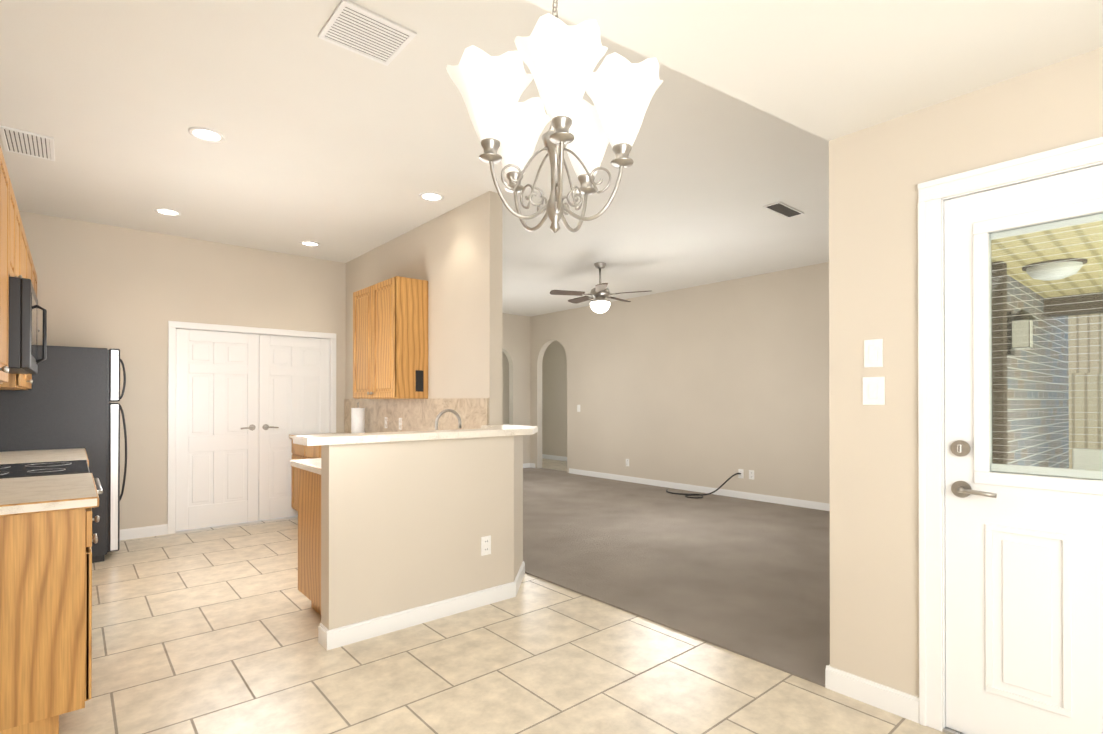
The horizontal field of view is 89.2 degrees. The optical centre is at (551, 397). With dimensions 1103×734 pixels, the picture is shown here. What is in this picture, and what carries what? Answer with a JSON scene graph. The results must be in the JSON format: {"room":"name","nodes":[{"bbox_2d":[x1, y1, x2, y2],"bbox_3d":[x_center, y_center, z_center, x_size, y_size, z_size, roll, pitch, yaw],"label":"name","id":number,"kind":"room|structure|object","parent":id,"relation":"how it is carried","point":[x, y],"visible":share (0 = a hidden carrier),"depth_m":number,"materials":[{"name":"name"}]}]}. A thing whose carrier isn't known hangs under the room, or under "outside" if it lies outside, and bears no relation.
{"room":"kitchen","nodes":[
{"label":"kitchen","id":0,"kind":"room"},
{"bbox_2d":[0,145,7,384],"bbox_3d":[-2.222,-0.563,2.000,0.320,0.990,0.554,0,0,-41],"label":"upper cabinet","id":1,"kind":"object","parent":0,"relation":"attached to","point":[3,169],"depth_m":2.40,"materials":[{"name":"brown wood"}]},
{"bbox_2d":[0,174,15,388],"bbox_3d":[-2.502,-0.562,2.327,0.320,0.990,0.554,0,0,-41],"label":"upper cabinet","id":2,"kind":"object","parent":0,"relation":"attached to","point":[10,205],"depth_m":2.61,"materials":[{"name":"brown wood"}]},
{"bbox_2d":[0,231,31,389],"bbox_3d":[-3.405,-0.557,3.379,0.320,0.990,0.678,0,0,-41],"label":"upper cabinet","id":3,"kind":"object","parent":0,"relation":"attached to","point":[19,381],"depth_m":3.65,"materials":[{"name":"brown wood"}]},
{"bbox_2d":[12,202,19,277],"bbox_3d":[-2.830,-0.818,2.710,0.320,0.475,0.441,0,0,-41],"label":"upper cabinet","id":4,"kind":"object","parent":0,"relation":"attached to","point":[15,248],"depth_m":3.02,"materials":[{"name":"brown wood"}]},
{"bbox_2d":[8,277,46,373],"bbox_3d":[-2.889,-0.358,2.867,0.438,0.433,0.754,0,0,-41],"label":"microwave","id":5,"kind":"object","parent":4,"relation":"attached to","point":[24,306],"visible":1,"depth_m":2.68,"materials":[{"name":"black plastic"}]},
{"bbox_2d":[20,217,23,277],"bbox_3d":[-3.037,-0.817,2.952,0.320,0.475,0.441,0,0,-41],"label":"upper cabinet","id":6,"kind":"object","parent":0,"relation":"attached to","point":[21,225],"depth_m":3.30,"materials":[{"name":"brown wood"}]},
{"bbox_2d":[32,260,35,382],"bbox_3d":[-3.789,-0.555,3.827,0.320,0.990,0.744,0,0,-41],"label":"upper cabinet","id":7,"kind":"object","parent":0,"relation":"attached to","point":[33,268],"depth_m":4.34,"materials":[{"name":"brown wood"}]},
{"bbox_2d":[19,211,345,529],"bbox_3d":[-3.555,-0.132,5.575,2.960,2.880,0.120,0,0,-41],"label":"wall","id":8,"kind":"structure","parent":0,"point":[108,287],"depth_m":5.29,"materials":[{"name":"beige paint"}]},
{"bbox_2d":[168,321,335,533],"bbox_3d":[-3.116,0.284,5.938,1.600,2.050,0.138,0,0,-41],"label":"door frame","id":9,"kind":"structure","parent":8,"relation":"attached to","point":[173,326],"depth_m":5.42,"materials":[{"name":"white paint"}]},
{"bbox_2d":[175,329,329,530],"bbox_3d":[-3.084,0.312,5.900,1.468,1.970,0.096,0,0,-41],"label":"pantry doors","id":10,"kind":"structure","parent":8,"relation":"in","point":[247,405],"depth_m":5.81,"materials":[{"name":"white paint"}]},
{"bbox_2d":[0,0,828,316],"bbox_3d":[-0.693,-1.598,6.478,8.710,0.060,8.786,0,0,-41],"label":"ceiling","id":11,"kind":"structure","parent":0,"point":[338,154],"depth_m":3.57,"materials":[{"name":"white paint"}]},
{"bbox_2d":[0,125,54,160],"bbox_3d":[-3.248,-1.575,3.473,0.240,0.011,0.420,0,0,-41],"label":"ceiling vent","id":12,"kind":"object","parent":11,"relation":"in","point":[22,142],"visible":1,"depth_m":3.46,"materials":[{"name":"white metal"}]},
{"bbox_2d":[154,208,180,215],"bbox_3d":[-3.244,-1.571,4.728,0.189,0.008,0.189,0,0,4],"label":"recessed light","id":13,"kind":"object","parent":11,"relation":"in","point":[159,210],"depth_m":4.72,"materials":[{"name":"white paint"}]},
{"bbox_2d":[188,127,224,142],"bbox_3d":[-2.066,-1.577,3.354,0.189,0.008,0.189,0,0,4],"label":"recessed light","id":14,"kind":"object","parent":11,"relation":"in","point":[213,136],"depth_m":3.35,"materials":[{"name":"white paint"}]},
{"bbox_2d":[300,241,319,246],"bbox_3d":[-2.455,-1.567,5.682,0.189,0.008,0.189,0,0,4],"label":"recessed light","id":15,"kind":"object","parent":11,"relation":"in","point":[308,243],"depth_m":5.68,"materials":[{"name":"white paint"}]},
{"bbox_2d":[318,0,416,65],"bbox_3d":[-0.803,-1.580,2.435,0.320,0.011,0.300,0,0,-41],"label":"ceiling vent","id":16,"kind":"object","parent":11,"relation":"in","point":[357,29],"visible":0.98,"depth_m":2.42,"materials":[{"name":"white metal"}]},
{"bbox_2d":[419,192,443,201],"bbox_3d":[-0.938,-1.573,4.374,0.189,0.008,0.189,0,0,4],"label":"recessed light","id":17,"kind":"object","parent":11,"relation":"in","point":[432,196],"depth_m":4.37,"materials":[{"name":"white paint"}]},
{"bbox_2d":[550,262,649,312],"bbox_3d":[0.566,-1.279,6.554,1.151,0.576,1.145,0,0,-41],"label":"ceiling fan","id":18,"kind":"object","parent":11,"relation":"hanging from","point":[599,292],"visible":1,"depth_m":6.45,"materials":[{"name":"silver metal"}]},
{"bbox_2d":[763,202,803,217],"bbox_3d":[1.943,-1.570,4.672,0.420,0.011,0.140,0,0,-41],"label":"ceiling vent","id":19,"kind":"object","parent":11,"relation":"in","point":[783,209],"visible":1,"depth_m":4.65,"materials":[{"name":"white metal"}]},
{"bbox_2d":[321,435,522,629],"bbox_3d":[-0.765,0.771,3.609,1.520,1.055,0.589,0,0,-41],"label":"wall","id":20,"kind":"structure","parent":0,"point":[405,525],"depth_m":3.21,"materials":[{"name":"beige paint"}]},
{"bbox_2d":[120,524,524,649],"bbox_3d":[-1.981,1.254,4.498,2.234,0.097,3.554,0,0,-41],"label":"baseboard","id":21,"kind":"structure","parent":20,"relation":"attached to","point":[356,632],"depth_m":3.25,"materials":[{"name":"white paint"}]},
{"bbox_2d":[293,425,537,445],"bbox_3d":[-0.783,0.223,3.572,1.680,0.040,0.622,0,0,-41],"label":"bar","id":22,"kind":"object","parent":20,"relation":"on","point":[483,431],"visible":1,"depth_m":3.19,"materials":[{"name":"stone"}]},
{"bbox_2d":[481,535,490,555],"bbox_3d":[-0.411,0.929,3.518,0.072,0.118,0.009,0,0,-41],"label":"outlet","id":23,"kind":"object","parent":20,"relation":"attached to","point":[485,545],"visible":1,"depth_m":3.51,"materials":[{"name":"white plastic"}]},
{"bbox_2d":[345,191,501,424],"bbox_3d":[-1.989,-0.130,6.115,0.120,2.880,4.800,0,0,-41],"label":"wall","id":24,"kind":"structure","parent":0,"point":[453,257],"depth_m":4.62,"materials":[{"name":"beige paint"}]},
{"bbox_2d":[349,276,428,399],"bbox_3d":[-1.526,-0.519,5.236,0.321,1.050,0.939,0,0,-41],"label":"upper cabinet","id":25,"kind":"object","parent":24,"relation":"attached to","point":[390,354],"depth_m":4.93,"materials":[{"name":"brown wood"}]},
{"bbox_2d":[59,516,945,733],"bbox_3d":[-0.760,1.323,2.334,3.230,0.060,8.670,0,0,-41],"label":"floor","id":26,"kind":"structure","parent":0,"point":[210,630],"depth_m":2.68,"materials":[{"name":"beige tile"}]},
{"bbox_2d":[0,453,83,463],"bbox_3d":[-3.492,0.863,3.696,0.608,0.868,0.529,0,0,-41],"label":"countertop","id":27,"kind":"structure","parent":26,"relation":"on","point":[79,456],"depth_m":3.58,"materials":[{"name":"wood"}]},
{"bbox_2d":[8,453,75,456],"bbox_3d":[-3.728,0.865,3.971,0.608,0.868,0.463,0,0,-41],"label":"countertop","id":28,"kind":"structure","parent":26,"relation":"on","point":[9,454],"depth_m":3.81,"materials":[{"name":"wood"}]},
{"bbox_2d":[0,457,87,484],"bbox_3d":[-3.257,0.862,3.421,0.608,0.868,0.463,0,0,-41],"label":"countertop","id":29,"kind":"structure","parent":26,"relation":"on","point":[67,477],"depth_m":2.69,"materials":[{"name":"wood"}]},
{"bbox_2d":[0,485,95,733],"bbox_3d":[-2.176,0.856,2.162,0.608,0.868,0.530,0,0,-41],"label":"base cabinet","id":30,"kind":"object","parent":26,"relation":"on","point":[46,537],"depth_m":2.07,"materials":[{"name":"brown wood"}]},
{"bbox_2d":[0,477,91,492],"bbox_3d":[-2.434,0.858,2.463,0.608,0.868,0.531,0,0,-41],"label":"countertop","id":31,"kind":"structure","parent":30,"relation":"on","point":[77,482],"depth_m":2.44,"materials":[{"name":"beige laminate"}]},
{"bbox_2d":[0,460,102,493],"bbox_3d":[-2.828,0.751,2.980,0.664,1.090,0.756,0,0,-41],"label":"range","id":32,"kind":"object","parent":26,"relation":"on","point":[17,470],"visible":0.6,"depth_m":3.00,"materials":[{"name":"black metal"}]},
{"bbox_2d":[0,345,126,562],"bbox_3d":[-4.026,0.453,4.553,0.873,1.700,0.765,0,0,-41],"label":"refrigerator","id":33,"kind":"object","parent":26,"relation":"on","point":[63,403],"visible":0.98,"depth_m":4.36,"materials":[{"name":"black metal"}]},
{"bbox_2d":[289,436,300,507],"bbox_3d":[-2.439,0.874,6.081,0.598,0.868,0.551,0,0,-41],"label":"base cabinet","id":34,"kind":"object","parent":26,"relation":"on","point":[296,448],"depth_m":5.96,"materials":[{"name":"brown wood"}]},
{"bbox_2d":[293,464,320,614],"bbox_3d":[-1.220,0.862,3.405,0.445,0.868,0.626,0,0,-41],"label":"base cabinet","id":35,"kind":"object","parent":26,"relation":"on","point":[306,477],"depth_m":3.32,"materials":[{"name":"brown wood"}]},
{"bbox_2d":[301,445,316,463],"bbox_3d":[-2.152,0.873,5.747,0.598,0.868,0.589,0,0,-41],"label":"base cabinet","id":36,"kind":"object","parent":26,"relation":"on","point":[308,453],"depth_m":5.56,"materials":[{"name":"brown wood"}]},
{"bbox_2d":[351,402,364,433],"bbox_3d":[-1.994,0.220,5.766,0.150,0.351,0.150,0,0,-41],"label":"paper towel","id":37,"kind":"object","parent":36,"relation":"on","point":[357,419],"visible":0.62,"depth_m":5.71,"materials":[{"name":"white paper"}]},
{"bbox_2d":[317,445,320,463],"bbox_3d":[-1.852,0.871,5.398,0.598,0.868,0.589,0,0,-41],"label":"base cabinet","id":38,"kind":"object","parent":26,"relation":"on","point":[318,446],"depth_m":5.39,"materials":[{"name":"brown wood"}]},
{"bbox_2d":[502,351,508,424],"bbox_3d":[-1.450,-0.105,11.531,3.270,2.880,0.120,0,0,-41],"label":"wall","id":39,"kind":"structure","parent":0,"point":[505,391],"depth_m":11.86,"materials":[{"name":"beige paint"}]},
{"bbox_2d":[502,313,529,463],"bbox_3d":[-1.992,-0.115,9.353,4.090,2.880,0.120,0,0,-41],"label":"wall","id":40,"kind":"structure","parent":0,"point":[516,339],"depth_m":10.47,"materials":[{"name":"beige paint"}]},
{"bbox_2d":[523,463,531,467],"bbox_3d":[-0.530,1.282,10.513,0.350,0.097,0.014,0,0,-41],"label":"baseboard","id":41,"kind":"structure","parent":40,"relation":"attached to","point":[526,465],"depth_m":10.57,"materials":[{"name":"white paint"}]},
{"bbox_2d":[542,458,566,470],"bbox_3d":[-0.421,1.357,10.325,3.270,0.064,3.280,0,0,-41],"label":"floor","id":42,"kind":"structure","parent":0,"point":[554,464],"depth_m":11.18,"materials":[{"name":"tile"}]},
{"bbox_2d":[542,341,566,456],"bbox_3d":[0.768,-0.106,11.364,0.120,2.880,3.300,0,0,-41],"label":"wall","id":43,"kind":"structure","parent":0,"point":[554,401],"depth_m":12.09,"materials":[{"name":"beige paint"}]},
{"bbox_2d":[542,454,566,460],"bbox_3d":[0.749,1.285,11.277,0.014,0.097,3.200,0,0,-41],"label":"baseboard","id":44,"kind":"structure","parent":43,"relation":"attached to","point":[553,457],"depth_m":12.06,"materials":[{"name":"white paint"}]},
{"bbox_2d":[523,468,829,686],"bbox_3d":[0.462,1.337,6.599,4.180,0.072,7.486,0,0,-41],"label":"floor carpet","id":45,"kind":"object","parent":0,"point":[748,578],"visible":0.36,"depth_m":4.47,"materials":[{"name":"grey carpet"}]},
{"bbox_2d":[666,473,740,498],"bbox_3d":[1.935,1.135,7.484,0.535,0.329,1.017,0,0,-41],"label":"cord","id":46,"kind":"object","parent":45,"relation":"on","point":[687,495],"visible":0.98,"depth_m":7.38,"materials":[{"name":"black plastic"}]},
{"bbox_2d":[530,262,829,503],"bbox_3d":[2.003,-0.121,7.928,0.120,2.880,7.486,0,0,-41],"label":"wall","id":47,"kind":"structure","parent":0,"point":[715,385],"depth_m":7.70,"materials":[{"name":"beige paint"}]},
{"bbox_2d":[569,468,829,510],"bbox_3d":[2.310,1.268,7.460,0.014,0.097,6.146,0,0,-41],"label":"baseboard","id":48,"kind":"structure","parent":47,"relation":"attached to","point":[777,500],"depth_m":7.59,"materials":[{"name":"white paint"}]},
{"bbox_2d":[738,469,743,477],"bbox_3d":[2.467,0.986,7.283,0.009,0.118,0.072,0,0,-41],"label":"outlet","id":49,"kind":"object","parent":47,"relation":"attached to","point":[741,471],"depth_m":7.28,"materials":[{"name":"white plastic"}]},
{"bbox_2d":[749,470,753,479],"bbox_3d":[2.565,0.986,7.170,0.009,0.118,0.072,0,0,-41],"label":"outlet","id":50,"kind":"object","parent":47,"relation":"attached to","point":[751,474],"depth_m":7.17,"materials":[{"name":"white plastic"}]},
{"bbox_2d":[525,0,1102,140],"bbox_3d":[0.963,-1.190,0.437,3.360,0.060,3.531,0,0,-41],"label":"ceiling","id":51,"kind":"structure","parent":0,"point":[828,70],"depth_m":1.83,"materials":[{"name":"white paint"}]},
{"bbox_2d":[446,0,662,232],"bbox_3d":[-0.001,-0.783,1.402,0.504,0.744,0.508,0,0,-41],"label":"chandelier","id":52,"kind":"object","parent":51,"relation":"hanging from","point":[560,58],"visible":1,"depth_m":1.30,"materials":[{"name":"white glass"}]},
{"bbox_2d":[829,132,858,675],"bbox_3d":[2.864,-0.140,3.814,4.170,2.880,0.120,0,0,-41],"label":"wall","id":53,"kind":"structure","parent":0,"point":[843,383],"depth_m":2.45,"materials":[{"name":"beige paint"}]},
{"bbox_2d":[825,665,918,722],"bbox_3d":[2.884,1.251,3.682,4.064,0.097,0.364,0,0,-41],"label":"baseboard","id":54,"kind":"structure","parent":53,"relation":"attached to","point":[889,699],"depth_m":2.35,"materials":[{"name":"white paint"}]},
{"bbox_2d":[857,47,1102,696],"bbox_3d":[1.768,0.069,1.981,0.120,2.445,1.233,0,0,-41],"label":"wall","id":55,"kind":"structure","parent":0,"point":[898,160],"depth_m":2.28,"materials":[{"name":"beige paint"}]},
{"bbox_2d":[864,339,882,367],"bbox_3d":[1.358,-0.189,2.360,0.010,0.118,0.072,0,0,-41],"label":"light switch","id":56,"kind":"object","parent":55,"relation":"attached to","point":[873,349],"depth_m":2.36,"materials":[{"name":"white plastic"}]},
{"bbox_2d":[863,377,884,404],"bbox_3d":[1.358,-0.029,2.359,0.010,0.118,0.085,0,0,-41],"label":"light switch","id":57,"kind":"object","parent":55,"relation":"attached to","point":[873,390],"depth_m":2.35,"materials":[{"name":"white plastic"}]},
{"bbox_2d":[918,136,1102,733],"bbox_3d":[1.860,0.218,1.857,0.140,2.146,1.078,0,0,-41],"label":"door frame","id":58,"kind":"structure","parent":55,"relation":"attached to","point":[931,485],"depth_m":2.18,"materials":[{"name":"white paint"}]},
{"bbox_2d":[944,165,1102,733],"bbox_3d":[1.827,0.253,1.829,0.102,2.049,0.914,0,0,-41],"label":"exterior door","id":59,"kind":"structure","parent":55,"relation":"in","point":[1024,598],"depth_m":2.02,"materials":[{"name":"white paint"}]},
{"label":"outside","id":60,"kind":"structure","parent":0,"visible":0},
{"bbox_2d":[1068,313,1102,468],"bbox_3d":[0.599,-0.311,6.939,70.000,3.850,70.000,0,0,-41],"label":"yard","id":61,"kind":"structure","parent":60,"point":[1086,386],"depth_m":9.55,"materials":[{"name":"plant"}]},
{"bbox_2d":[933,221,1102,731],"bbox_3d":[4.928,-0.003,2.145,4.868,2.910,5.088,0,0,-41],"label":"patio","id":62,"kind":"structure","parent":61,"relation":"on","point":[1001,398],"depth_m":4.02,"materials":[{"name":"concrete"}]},
{"bbox_2d":[1007,309,1034,355],"bbox_3d":[3.029,-0.425,3.616,0.140,0.290,0.160,0,0,-41],"label":"light","id":63,"kind":"object","parent":62,"relation":"attached to","point":[1021,336],"depth_m":3.59,"materials":[{"name":"black plastic"}]},
{"bbox_2d":[1022,258,1086,280],"bbox_3d":[3.082,-0.773,3.432,0.298,0.095,0.298,0,0,40],"label":"light","id":64,"kind":"object","parent":62,"relation":"attached to","point":[1061,260],"depth_m":3.36,"materials":[{"name":"white glass"}]},
{"bbox_2d":[1072,448,1102,479],"bbox_3d":[4.160,0.867,4.165,0.500,0.930,0.500,0,0,-41],"label":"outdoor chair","id":65,"kind":"object","parent":62,"relation":"on","point":[1085,452],"depth_m":4.41,"materials":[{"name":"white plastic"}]}
]}

